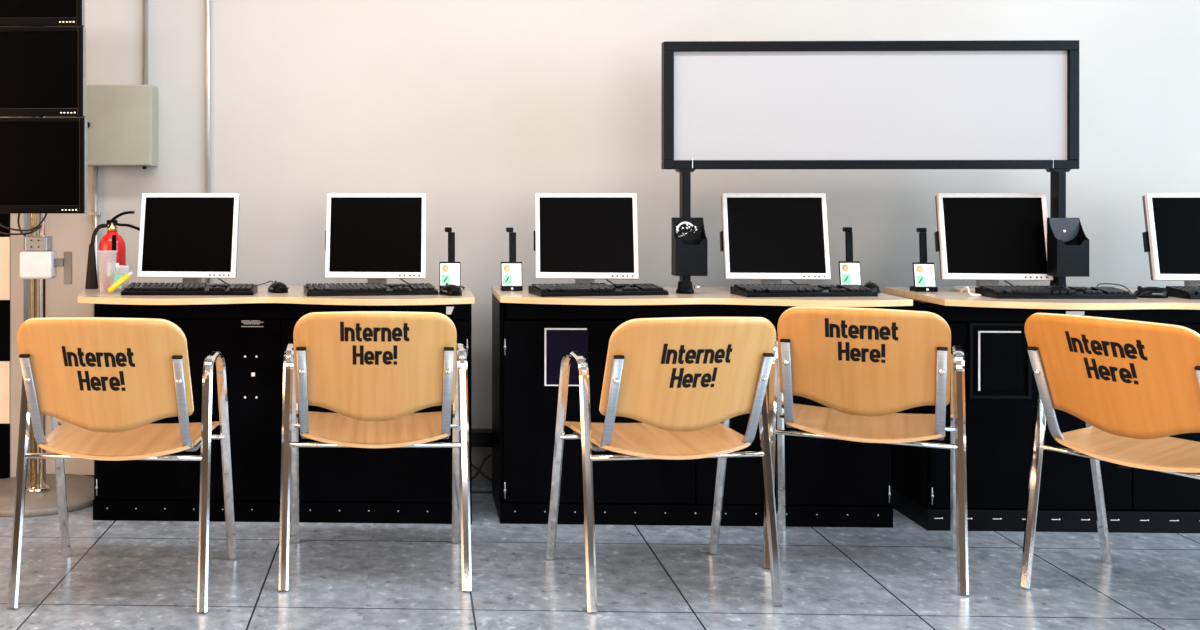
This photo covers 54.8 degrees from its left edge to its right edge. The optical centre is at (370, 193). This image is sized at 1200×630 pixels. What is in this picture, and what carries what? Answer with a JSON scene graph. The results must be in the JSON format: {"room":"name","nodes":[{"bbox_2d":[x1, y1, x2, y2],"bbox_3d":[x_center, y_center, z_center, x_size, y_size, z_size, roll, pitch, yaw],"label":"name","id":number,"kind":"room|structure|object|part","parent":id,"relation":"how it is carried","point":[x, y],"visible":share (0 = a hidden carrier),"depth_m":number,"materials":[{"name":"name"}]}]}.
{"room":"computer lab","nodes":[
{"label":"computer lab","id":0,"kind":"room"},
{"bbox_2d":[0,480,1199,629],"bbox_3d":[0.607,1.180,0.179,11.000,0.120,9.000,0,0,2],"label":"floor","id":1,"kind":"structure","parent":0,"point":[117,575],"depth_m":3.28,"materials":[{"name":"tile"}]},
{"bbox_2d":[0,213,27,478],"bbox_3d":[-1.543,0.041,4.429,0.363,2.158,0.052,0,0,2],"label":"striped column","id":2,"kind":"structure","parent":1,"relation":"on","point":[13,289],"depth_m":4.40,"materials":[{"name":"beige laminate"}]},
{"bbox_2d":[0,213,93,516],"bbox_3d":[-1.227,-0.030,4.131,0.516,2.300,0.516,0,0,2],"label":"stand","id":3,"kind":"object","parent":1,"relation":"on","point":[37,261],"visible":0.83,"depth_m":4.11,"materials":[{"name":"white metal"}]},
{"bbox_2d":[0,0,84,26],"bbox_3d":[-1.231,-0.763,4.056,0.413,0.333,0.122,0,0,2],"label":"display screen","id":4,"kind":"object","parent":3,"relation":"attached to","point":[13,13],"visible":1,"depth_m":4.00,"materials":[{"name":"black plastic"}]},
{"bbox_2d":[0,26,85,116],"bbox_3d":[-1.227,-0.434,4.056,0.413,0.320,0.122,0,0,2],"label":"display screen","id":5,"kind":"object","parent":3,"relation":"attached to","point":[43,69],"visible":1,"depth_m":4.00,"materials":[{"name":"black plastic"}]},
{"bbox_2d":[0,117,86,213],"bbox_3d":[-1.222,-0.100,4.055,0.413,0.343,0.122,0,0,2],"label":"display screen","id":6,"kind":"object","parent":3,"relation":"attached to","point":[43,160],"visible":1,"depth_m":4.00,"materials":[{"name":"black plastic"}]},
{"bbox_2d":[7,317,236,611],"bbox_3d":[-0.698,0.719,3.164,0.544,0.798,0.577,0,0,3],"label":"armchair","id":7,"kind":"object","parent":1,"relation":"on","point":[109,379],"visible":1,"depth_m":3.00,"materials":[{"name":"brown wood"}]},
{"bbox_3d":[-0.955,0.783,3.112,0.030,0.668,0.198,0,0,5],"label":"leg","id":8,"kind":"part","parent":7,"relation":"part of","materials":[{"name":"metal"}]},
{"bbox_3d":[-0.901,0.574,3.159,0.030,0.293,0.410,0,0,3],"label":"post","id":9,"kind":"part","parent":7,"relation":"part of","materials":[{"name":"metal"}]},
{"bbox_3d":[-0.943,0.783,3.338,0.030,0.669,0.259,0,0,2],"label":"leg","id":10,"kind":"part","parent":7,"relation":"part of","materials":[{"name":"metal"}]},
{"bbox_3d":[-0.710,0.482,2.964,0.452,0.325,0.176,0,0,3],"label":"backrest","id":11,"kind":"part","parent":7,"relation":"part of","materials":[{"name":"brown wood"}]},
{"bbox_3d":[-0.694,0.704,3.236,0.456,0.039,0.405,0,0,3],"label":"seat","id":12,"kind":"part","parent":7,"relation":"part of","materials":[{"name":"brown wood"}]},
{"bbox_3d":[-0.497,0.574,3.136,0.030,0.293,0.410,0,0,3],"label":"post","id":13,"kind":"part","parent":7,"relation":"part of","materials":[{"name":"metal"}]},
{"bbox_3d":[-0.449,0.783,3.083,0.030,0.668,0.198,0,0,1],"label":"leg","id":14,"kind":"part","parent":7,"relation":"part of","materials":[{"name":"metal"}]},
{"bbox_3d":[-0.435,0.783,3.309,0.030,0.669,0.259,0,0,5],"label":"leg","id":15,"kind":"part","parent":7,"relation":"part of","materials":[{"name":"metal"}]},
{"bbox_2d":[78,285,474,523],"bbox_3d":[-0.363,0.733,3.938,1.427,0.775,0.555,0,0,2],"label":"computer desk","id":16,"kind":"object","parent":1,"relation":"on","point":[252,333],"visible":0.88,"depth_m":3.81,"materials":[{"name":"brown wood"}]},
{"bbox_2d":[97,250,116,292],"bbox_3d":[-0.915,0.273,3.890,0.069,0.145,0.069,0,0,2],"label":"plastic cup","id":17,"kind":"object","parent":16,"relation":"on","point":[98,252],"visible":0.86,"depth_m":3.88,"materials":[{"name":"white"}]},
{"bbox_2d":[85,211,139,288],"bbox_3d":[-0.935,0.204,4.091,0.194,0.281,0.115,0,0,2],"label":"fire extinguisher","id":18,"kind":"object","parent":16,"relation":"on","point":[112,240],"visible":0.94,"depth_m":4.06,"materials":[{"name":"red metal"}]},
{"bbox_3d":[-0.932,0.276,4.053,0.043,0.048,0.006,0,0,2],"label":"label plate","id":19,"kind":"part","parent":18,"relation":"part of","materials":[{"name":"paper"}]},
{"bbox_3d":[-0.906,0.083,4.094,0.086,0.038,0.018,0,0,9],"label":"carry handle","id":20,"kind":"part","parent":18,"relation":"part of","materials":[{"name":"black plastic"}]},
{"bbox_3d":[-0.893,0.120,4.093,0.110,0.033,0.018,0,0,7],"label":"squeeze lever","id":21,"kind":"part","parent":18,"relation":"part of","materials":[{"name":"black plastic"}]},
{"bbox_2d":[110,265,128,291],"bbox_3d":[-0.889,0.301,3.963,0.069,0.088,0.070,0,0,2],"label":"tub","id":22,"kind":"object","parent":16,"relation":"on","point":[125,269],"visible":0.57,"depth_m":3.94,"materials":[{"name":"white plastic"}]},
{"bbox_2d":[108,271,132,292],"bbox_3d":[-0.860,0.304,3.848,0.089,0.071,0.019,0,0,-31],"label":"pen","id":23,"kind":"object","parent":16,"relation":"on","point":[126,276],"visible":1,"depth_m":3.84,"materials":[{"name":"yellow plastic"}]},
{"bbox_2d":[137,193,239,283],"bbox_3d":[-0.638,0.172,4.087,0.376,0.345,0.240,0,0,6],"label":"computer monitor","id":24,"kind":"object","parent":16,"relation":"on","point":[192,237],"visible":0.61,"depth_m":4.00,"materials":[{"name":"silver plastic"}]},
{"bbox_3d":[-0.624,0.738,3.834,0.634,0.616,0.020,0,0,2],"label":"door","id":25,"kind":"part","parent":16,"relation":"part of","materials":[{"name":"black laminate"}]},
{"bbox_2d":[121,282,257,294],"bbox_3d":[-0.621,0.328,3.859,0.448,0.033,0.148,0,0,0],"label":"keyboard","id":26,"kind":"object","parent":16,"relation":"on","point":[150,288],"visible":1,"depth_m":3.81,"materials":[{"name":"black plastic"}]},
{"bbox_2d":[242,320,263,326],"bbox_3d":[-0.403,0.444,3.816,0.075,0.022,0.001,0,0,2],"label":"print","id":27,"kind":"object","parent":16,"relation":"attached to","point":[245,323],"depth_m":3.82},
{"bbox_2d":[258,281,288,292],"bbox_3d":[-0.372,0.326,3.987,0.105,0.038,0.266,0,0,-44],"label":"computer mouse","id":28,"kind":"object","parent":16,"relation":"on","point":[275,287],"visible":0.86,"depth_m":3.88,"materials":[{"name":"black plastic"}]},
{"bbox_3d":[-0.299,1.085,4.010,1.295,0.070,0.386,0,0,2],"label":"kick plate","id":29,"kind":"part","parent":16,"relation":"part of","materials":[{"name":"black laminate"}]},
{"bbox_2d":[304,283,438,296],"bbox_3d":[-0.002,0.328,3.849,0.448,0.033,0.148,0,0,-8],"label":"keyboard","id":30,"kind":"object","parent":16,"relation":"on","point":[349,289],"visible":1,"depth_m":3.80,"materials":[{"name":"plastic"}]},
{"bbox_3d":[0.013,0.738,3.812,0.634,0.616,0.020,0,0,2],"label":"door","id":31,"kind":"part","parent":16,"relation":"part of","materials":[{"name":"black laminate"}]},
{"bbox_2d":[325,193,425,283],"bbox_3d":[0.029,0.172,4.064,0.376,0.345,0.240,0,0,5],"label":"computer monitor","id":32,"kind":"object","parent":16,"relation":"on","point":[376,238],"visible":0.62,"depth_m":3.98,"materials":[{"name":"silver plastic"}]},
{"bbox_2d":[439,227,460,289],"bbox_3d":[0.282,0.233,4.033,0.075,0.224,0.140,0,0,2],"label":"stand","id":33,"kind":"object","parent":16,"relation":"on","point":[450,271],"visible":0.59,"depth_m":3.99,"materials":[{"name":"black plastic"}]},
{"bbox_2d":[439,283,464,295],"bbox_3d":[0.291,0.326,3.955,0.082,0.038,0.381,0,0,8],"label":"computer mouse","id":34,"kind":"object","parent":16,"relation":"on","point":[448,289],"visible":1,"depth_m":3.78,"materials":[{"name":"black plastic"}]},
{"bbox_2d":[278,311,471,590],"bbox_3d":[0.013,0.719,3.311,0.544,0.798,0.577,0,0,0],"label":"armchair","id":35,"kind":"object","parent":1,"relation":"on","point":[373,369],"visible":1,"depth_m":3.15,"materials":[{"name":"wood"}]},
{"bbox_3d":[-0.242,0.783,3.246,0.030,0.668,0.198,0,0,2],"label":"leg","id":36,"kind":"part","parent":35,"relation":"part of","materials":[{"name":"metal"}]},
{"bbox_3d":[-0.240,0.783,3.473,0.030,0.669,0.259,0,0,-1],"label":"leg","id":37,"kind":"part","parent":35,"relation":"part of","materials":[{"name":"metal"}]},
{"bbox_3d":[-0.190,0.574,3.296,0.030,0.293,0.410,0,0,0],"label":"post","id":38,"kind":"part","parent":35,"relation":"part of","materials":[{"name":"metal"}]},
{"bbox_3d":[0.013,0.704,3.383,0.456,0.039,0.405,0,0,0],"label":"seat","id":39,"kind":"part","parent":35,"relation":"part of","materials":[{"name":"brown wood"}]},
{"bbox_3d":[0.011,0.482,3.111,0.452,0.325,0.176,0,0,0],"label":"backrest","id":40,"kind":"part","parent":35,"relation":"part of","materials":[{"name":"brown wood"}]},
{"bbox_3d":[0.214,0.574,3.293,0.030,0.293,0.410,0,0,0],"label":"post","id":41,"kind":"part","parent":35,"relation":"part of","materials":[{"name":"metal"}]},
{"bbox_3d":[0.268,0.783,3.469,0.030,0.669,0.259,0,0,2],"label":"leg","id":42,"kind":"part","parent":35,"relation":"part of","materials":[{"name":"metal"}]},
{"bbox_3d":[0.266,0.783,3.243,0.030,0.668,0.198,0,0,-1],"label":"leg","id":43,"kind":"part","parent":35,"relation":"part of","materials":[{"name":"metal"}]},
{"bbox_2d":[472,454,491,492],"bbox_3d":[0.419,1.048,4.223,0.261,0.144,0.078,0,0,2],"label":"power cables","id":44,"kind":"object","parent":1,"relation":"on","point":[490,455],"visible":0.44,"depth_m":4.23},
{"bbox_2d":[545,317,782,611],"bbox_3d":[0.832,0.719,3.175,0.544,0.798,0.577,0,0,-6],"label":"armchair","id":45,"kind":"object","parent":1,"relation":"on","point":[685,379],"visible":1,"depth_m":3.01,"materials":[{"name":"wood"}]},
{"bbox_3d":[0.563,0.783,3.309,0.030,0.669,0.259,0,0,-7],"label":"leg","id":46,"kind":"part","parent":45,"relation":"part of","materials":[{"name":"metal"}]},
{"bbox_3d":[0.586,0.783,3.084,0.030,0.668,0.198,0,0,-4],"label":"leg","id":47,"kind":"part","parent":45,"relation":"part of","materials":[{"name":"metal"}]},
{"bbox_3d":[0.632,0.574,3.138,0.030,0.293,0.410,0,0,-6],"label":"post","id":48,"kind":"part","parent":45,"relation":"part of","materials":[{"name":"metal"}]},
{"bbox_3d":[0.825,0.704,3.246,0.456,0.039,0.405,0,0,-6],"label":"seat","id":49,"kind":"part","parent":45,"relation":"part of","materials":[{"name":"brown wood"}]},
{"bbox_3d":[0.851,0.482,2.975,0.452,0.325,0.176,0,0,-6],"label":"backrest","id":50,"kind":"part","parent":45,"relation":"part of","materials":[{"name":"brown wood"}]},
{"bbox_3d":[1.069,0.783,3.358,0.030,0.669,0.259,0,0,-4],"label":"leg","id":51,"kind":"part","parent":45,"relation":"part of","materials":[{"name":"metal"}]},
{"bbox_3d":[1.034,0.574,3.178,0.030,0.293,0.410,0,0,-6],"label":"post","id":52,"kind":"part","parent":45,"relation":"part of","materials":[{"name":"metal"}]},
{"bbox_3d":[1.091,0.783,3.133,0.030,0.668,0.198,0,0,-7],"label":"leg","id":53,"kind":"part","parent":45,"relation":"part of","materials":[{"name":"metal"}]},
{"bbox_2d":[491,286,912,527],"bbox_3d":[1.104,0.733,3.896,1.332,0.775,0.536,0,0,2],"label":"computer desk","id":54,"kind":"object","parent":1,"relation":"on","point":[829,482],"visible":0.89,"depth_m":3.78,"materials":[{"name":"brown wood"}]},
{"bbox_2d":[500,227,522,290],"bbox_3d":[0.500,0.233,4.025,0.075,0.224,0.140,0,0,2],"label":"stand","id":55,"kind":"object","parent":54,"relation":"on","point":[511,271],"visible":1,"depth_m":3.98,"materials":[{"name":"black plastic"}]},
{"bbox_3d":[0.659,0.552,3.787,0.146,0.195,0.004,0,0,2],"label":"hatch panel","id":56,"kind":"part","parent":54,"relation":"part of","materials":[{"name":"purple glass"}]},
{"bbox_2d":[533,193,638,284],"bbox_3d":[0.773,0.172,4.041,0.376,0.345,0.240,0,0,6],"label":"computer monitor","id":57,"kind":"object","parent":54,"relation":"on","point":[581,237],"visible":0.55,"depth_m":3.96,"materials":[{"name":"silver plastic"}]},
{"bbox_2d":[533,231,535,250],"bbox_3d":[0.598,0.170,3.999,0.036,0.073,0.037,0,0,6],"label":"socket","id":58,"kind":"object","parent":57,"relation":"attached to","point":[534,232],"depth_m":3.99,"materials":[{"name":"black plastic"}]},
{"bbox_2d":[528,283,668,296],"bbox_3d":[0.776,0.328,3.837,0.448,0.033,0.148,0,0,-9],"label":"keyboard","id":59,"kind":"object","parent":54,"relation":"on","point":[579,289],"visible":1,"depth_m":3.79,"materials":[{"name":"plastic"}]},
{"bbox_3d":[0.770,0.738,3.795,0.642,0.616,0.020,0,0,2],"label":"door","id":60,"kind":"part","parent":54,"relation":"part of","materials":[{"name":"black laminate"}]},
{"bbox_3d":[1.100,1.085,3.966,1.312,0.070,0.376,0,0,2],"label":"kick plate","id":61,"kind":"part","parent":54,"relation":"part of","materials":[{"name":"black laminate"}]},
{"bbox_2d":[720,193,830,284],"bbox_3d":[1.432,0.172,4.018,0.376,0.345,0.240,0,0,5],"label":"computer monitor","id":62,"kind":"object","parent":54,"relation":"on","point":[772,238],"visible":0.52,"depth_m":3.93,"materials":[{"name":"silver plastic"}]},
{"bbox_2d":[720,231,723,250],"bbox_3d":[1.257,0.170,3.974,0.036,0.073,0.037,0,0,5],"label":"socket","id":63,"kind":"object","parent":62,"relation":"attached to","point":[722,232],"depth_m":3.96,"materials":[{"name":"black plastic"}]},
{"bbox_3d":[1.416,0.738,3.772,0.642,0.616,0.020,0,0,2],"label":"door","id":64,"kind":"part","parent":54,"relation":"part of","materials":[{"name":"black laminate"}]},
{"bbox_2d":[730,284,877,296],"bbox_3d":[1.465,0.328,3.805,0.448,0.033,0.148,0,0,-4],"label":"keyboard","id":65,"kind":"object","parent":54,"relation":"on","point":[748,290],"visible":1,"depth_m":3.75,"materials":[{"name":"plastic"}]},
{"bbox_2d":[837,227,861,285],"bbox_3d":[1.716,0.233,4.059,0.075,0.224,0.140,0,0,2],"label":"stand","id":66,"kind":"object","parent":54,"relation":"on","point":[849,270],"visible":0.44,"depth_m":4.01,"materials":[{"name":"black plastic"}]},
{"bbox_2d":[661,40,1078,293],"bbox_3d":[1.715,-0.089,3.866,1.411,0.868,0.061,0,0,1],"label":"sign board","id":67,"kind":"object","parent":54,"relation":"on","point":[975,104],"visible":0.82,"depth_m":3.86,"materials":[{"name":"metal"}]},
{"bbox_3d":[1.086,0.126,3.879,0.028,0.417,0.048,0,0,1],"label":"post","id":68,"kind":"part","parent":67,"relation":"part of","materials":[{"name":"black metal"}]},
{"bbox_3d":[1.086,0.325,3.879,0.060,0.040,0.060,0,0,1],"label":"post","id":69,"kind":"part","parent":67,"relation":"part of","materials":[{"name":"black plastic"}]},
{"bbox_2d":[671,217,707,275],"bbox_3d":[1.085,0.181,3.823,0.107,0.197,0.060,0,0,1],"label":"box","id":70,"kind":"object","parent":67,"relation":"attached to","point":[689,241],"visible":1,"depth_m":3.79,"materials":[{"name":"plastic"}]},
{"bbox_3d":[1.033,0.181,3.822,0.003,0.197,0.056,0,0,1],"label":"panel","id":71,"kind":"part","parent":70,"relation":"part of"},
{"bbox_3d":[1.085,0.218,3.821,0.101,0.124,0.056,0,0,1],"label":"panel","id":72,"kind":"part","parent":70,"relation":"part of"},
{"bbox_3d":[1.137,0.181,3.820,0.003,0.197,0.056,0,0,1],"label":"panel","id":73,"kind":"part","parent":70,"relation":"part of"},
{"bbox_3d":[1.715,-0.303,3.865,1.411,0.440,0.042,0,0,1],"label":"frame","id":74,"kind":"part","parent":67,"relation":"part of","materials":[{"name":"black metal"}]},
{"bbox_3d":[1.715,-0.302,3.866,1.351,0.382,0.016,0,0,1],"label":"sign panel","id":75,"kind":"part","parent":67,"relation":"part of","materials":[{"name":"white plastic"}]},
{"bbox_3d":[2.360,0.126,3.852,0.028,0.417,0.048,0,0,1],"label":"post","id":76,"kind":"part","parent":67,"relation":"part of","materials":[{"name":"black metal"}]},
{"bbox_3d":[2.360,0.325,3.852,0.060,0.040,0.060,0,0,1],"label":"post","id":77,"kind":"part","parent":67,"relation":"part of","materials":[{"name":"black plastic"}]},
{"bbox_2d":[1047,218,1088,276],"bbox_3d":[2.359,0.181,3.796,0.107,0.197,0.060,0,0,1],"label":"box","id":78,"kind":"object","parent":67,"relation":"attached to","point":[1067,242],"visible":1,"depth_m":3.78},
{"bbox_3d":[2.307,0.181,3.795,0.003,0.197,0.056,0,0,1],"label":"panel","id":79,"kind":"part","parent":78,"relation":"part of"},
{"bbox_3d":[2.360,0.181,3.824,0.107,0.197,0.004,0,0,1],"label":"plate","id":80,"kind":"part","parent":78,"relation":"part of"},
{"bbox_3d":[2.359,0.218,3.794,0.101,0.124,0.056,0,0,1],"label":"panel","id":81,"kind":"part","parent":78,"relation":"part of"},
{"bbox_3d":[2.411,0.181,3.793,0.003,0.197,0.056,0,0,1],"label":"panel","id":82,"kind":"part","parent":78,"relation":"part of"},
{"bbox_2d":[862,281,880,293],"bbox_3d":[1.754,0.326,3.967,0.067,0.038,0.241,0,0,15],"label":"computer mouse","id":83,"kind":"object","parent":54,"relation":"on","point":[871,285],"visible":0.68,"depth_m":3.87,"materials":[{"name":"black plastic"}]},
{"bbox_2d":[763,306,968,594],"bbox_3d":[1.483,0.719,3.377,0.544,0.798,0.577,0,0,25],"label":"armchair","id":84,"kind":"object","parent":1,"relation":"on","point":[868,366],"visible":0.99,"depth_m":3.21,"materials":[{"name":"wood"}]},
{"bbox_3d":[1.225,0.783,3.424,0.030,0.668,0.198,0,0,27],"label":"leg","id":85,"kind":"part","parent":84,"relation":"part of","materials":[{"name":"metal"}]},
{"bbox_3d":[1.320,0.783,3.629,0.030,0.669,0.259,0,0,24],"label":"leg","id":86,"kind":"part","parent":84,"relation":"part of","materials":[{"name":"metal"}]},
{"bbox_3d":[1.293,0.574,3.447,0.030,0.293,0.410,0,0,25],"label":"post","id":87,"kind":"part","parent":84,"relation":"part of","materials":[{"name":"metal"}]},
{"bbox_3d":[1.398,0.482,3.196,0.452,0.325,0.176,0,0,25],"label":"backrest","id":88,"kind":"part","parent":84,"relation":"part of","materials":[{"name":"brown wood"}]},
{"bbox_3d":[1.514,0.704,3.442,0.456,0.039,0.405,0,0,25],"label":"seat","id":89,"kind":"part","parent":84,"relation":"part of","materials":[{"name":"brown wood"}]},
{"bbox_3d":[1.659,0.574,3.277,0.030,0.293,0.410,0,0,25],"label":"post","id":90,"kind":"part","parent":84,"relation":"part of","materials":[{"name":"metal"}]},
{"bbox_3d":[1.781,0.783,3.414,0.030,0.669,0.259,0,0,26],"label":"leg","id":91,"kind":"part","parent":84,"relation":"part of","materials":[{"name":"metal"}]},
{"bbox_3d":[1.685,0.783,3.209,0.030,0.668,0.198,0,0,23],"label":"leg","id":92,"kind":"part","parent":84,"relation":"part of","materials":[{"name":"metal"}]},
{"bbox_2d":[882,287,1199,532],"bbox_3d":[2.523,0.733,3.801,1.345,0.775,0.625,0,0,2],"label":"computer desk","id":93,"kind":"object","parent":1,"relation":"on","point":[1001,389],"visible":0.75,"depth_m":3.71,"materials":[{"name":"brown wood"}]},
{"bbox_2d":[910,228,937,291],"bbox_3d":[1.948,0.233,3.989,0.075,0.224,0.140,0,0,2],"label":"stand","id":94,"kind":"object","parent":93,"relation":"on","point":[923,271],"visible":1,"depth_m":3.94,"materials":[{"name":"black plastic"}]},
{"bbox_2d":[960,286,980,295],"bbox_3d":[2.030,0.330,3.820,0.039,0.029,0.133,0,0,2],"label":"cable","id":95,"kind":"object","parent":93,"relation":"on","point":[967,287],"visible":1,"depth_m":3.77,"materials":[{"name":"white plastic"}]},
{"bbox_2d":[934,193,1052,291],"bbox_3d":[2.186,0.172,3.987,0.376,0.345,0.240,0,0,8],"label":"computer monitor","id":96,"kind":"object","parent":93,"relation":"on","point":[985,238],"visible":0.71,"depth_m":3.90,"materials":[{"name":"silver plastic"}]},
{"bbox_2d":[934,231,939,251],"bbox_3d":[2.010,0.170,3.951,0.036,0.073,0.037,0,0,8],"label":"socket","id":97,"kind":"object","parent":96,"relation":"attached to","point":[937,234],"depth_m":3.95,"materials":[{"name":"black plastic"}]},
{"bbox_3d":[2.083,0.555,3.717,0.142,0.198,0.004,0,0,2],"label":"hatch panel","id":98,"kind":"part","parent":93,"relation":"part of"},
{"bbox_3d":[2.187,0.738,3.725,0.654,0.616,0.020,0,0,2],"label":"door","id":99,"kind":"part","parent":93,"relation":"part of","materials":[{"name":"black laminate"}]},
{"bbox_3d":[2.522,1.085,3.901,1.335,0.070,0.404,0,0,2],"label":"kick plate","id":100,"kind":"part","parent":93,"relation":"part of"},
{"bbox_2d":[975,285,1136,298],"bbox_3d":[2.275,0.328,3.734,0.448,0.033,0.148,0,0,2],"label":"keyboard","id":101,"kind":"object","parent":93,"relation":"on","point":[994,291],"visible":1,"depth_m":3.68,"materials":[{"name":"plastic"}]},
{"bbox_2d":[1096,283,1167,297],"bbox_3d":[2.553,0.326,3.815,0.099,0.038,0.283,0,0,-15],"label":"computer mouse","id":102,"kind":"object","parent":93,"relation":"on","point":[1145,292],"visible":0.87,"depth_m":3.70,"materials":[{"name":"black plastic"}]},
{"bbox_3d":[2.536,0.325,3.847,0.025,0.037,0.236,0,0,7],"label":"cord","id":103,"kind":"part","parent":102,"relation":"part of","materials":[{"name":"plastic"}]},
{"bbox_3d":[2.844,0.738,3.702,0.654,0.616,0.020,0,0,2],"label":"door","id":104,"kind":"part","parent":93,"relation":"part of","materials":[{"name":"black laminate"}]},
{"bbox_2d":[1142,193,1199,287],"bbox_3d":[2.901,0.172,3.955,0.376,0.345,0.240,0,0,8],"label":"computer monitor","id":105,"kind":"object","parent":93,"relation":"on","point":[1171,238],"visible":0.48,"depth_m":3.89,"materials":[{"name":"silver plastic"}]},
{"bbox_2d":[1142,232,1149,251],"bbox_3d":[2.724,0.170,3.919,0.036,0.073,0.037,0,0,8],"label":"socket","id":106,"kind":"object","parent":105,"relation":"attached to","point":[1146,235],"depth_m":3.91,"materials":[{"name":"black plastic"}]},
{"bbox_2d":[1163,286,1199,298],"bbox_3d":[2.890,0.328,3.706,0.448,0.033,0.148,0,0,3],"label":"keyboard","id":107,"kind":"object","parent":93,"relation":"on","point":[1186,292],"visible":1,"depth_m":3.71,"materials":[{"name":"plastic"}]},
{"bbox_2d":[1019,313,1199,588],"bbox_3d":[2.119,0.719,3.034,0.577,0.798,0.544,0,0,-30],"label":"armchair","id":108,"kind":"object","parent":1,"relation":"on","point":[1133,385],"visible":1,"depth_m":2.96,"materials":[{"name":"wood"}]},
{"bbox_3d":[1.932,0.783,3.219,0.198,0.668,0.030,0,0,-29],"label":"leg","id":109,"kind":"part","parent":108,"relation":"part of","materials":[{"name":"metal"}]},
{"bbox_3d":[2.002,0.574,3.200,0.410,0.293,0.030,0,0,-30],"label":"post","id":110,"kind":"part","parent":108,"relation":"part of","materials":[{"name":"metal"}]},
{"bbox_3d":[2.127,0.783,3.334,0.259,0.669,0.030,0,0,-32],"label":"leg","id":111,"kind":"part","parent":108,"relation":"part of","materials":[{"name":"metal"}]},
{"bbox_3d":[1.946,0.482,2.933,0.176,0.325,0.452,0,0,-30],"label":"backrest","id":112,"kind":"part","parent":108,"relation":"part of","materials":[{"name":"orange wood"}]},
{"bbox_3d":[2.181,0.704,3.071,0.405,0.039,0.456,0,0,-30],"label":"seat","id":113,"kind":"part","parent":108,"relation":"part of","materials":[{"name":"brown wood"}]},
{"bbox_3d":[2.207,0.574,2.852,0.410,0.293,0.030,0,0,-30],"label":"post","id":114,"kind":"part","parent":108,"relation":"part of","materials":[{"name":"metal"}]},
{"bbox_2d":[28,0,1199,479],"bbox_3d":[0.758,-0.480,4.451,10.800,3.200,0.150,0,0,2],"label":"wall","id":115,"kind":"structure","parent":0,"point":[480,108],"depth_m":4.38,"materials":[{"name":"paint"}]},
{"bbox_2d":[90,167,100,316],"bbox_3d":[-1.087,0.357,4.428,0.040,0.926,0.026,0,0,2],"label":"conduit pipe","id":116,"kind":"object","parent":115,"relation":"attached to","point":[95,213],"visible":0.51,"depth_m":4.42,"materials":[{"name":"metal"}]},
{"bbox_2d":[85,85,157,168],"bbox_3d":[-0.977,-0.256,4.367,0.268,0.324,0.139,0,0,2],"label":"junction box","id":117,"kind":"object","parent":115,"relation":"attached to","point":[122,120],"visible":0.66,"depth_m":4.31,"materials":[{"name":"grey metal"}]},
{"bbox_2d":[143,0,147,84],"bbox_3d":[-0.889,-1.250,4.421,0.040,1.661,0.026,0,0,2],"label":"conduit pipe","id":118,"kind":"object","parent":115,"relation":"attached to","point":[145,2],"visible":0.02,"depth_m":4.41,"materials":[{"name":"grey metal"}]},
{"bbox_2d":[205,0,210,283],"bbox_3d":[-0.642,-0.580,4.412,0.040,3.000,0.026,0,0,2],"label":"conduit pipe","id":119,"kind":"object","parent":115,"relation":"attached to","point":[207,2],"visible":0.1,"depth_m":4.40,"materials":[{"name":"grey metal"}]},
{"bbox_2d":[472,429,491,446],"bbox_3d":[0.413,0.943,4.326,0.560,0.055,0.075,0,0,2],"label":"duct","id":120,"kind":"object","parent":115,"relation":"attached to","point":[480,437],"visible":0.11,"depth_m":4.29,"materials":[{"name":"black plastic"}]}
]}

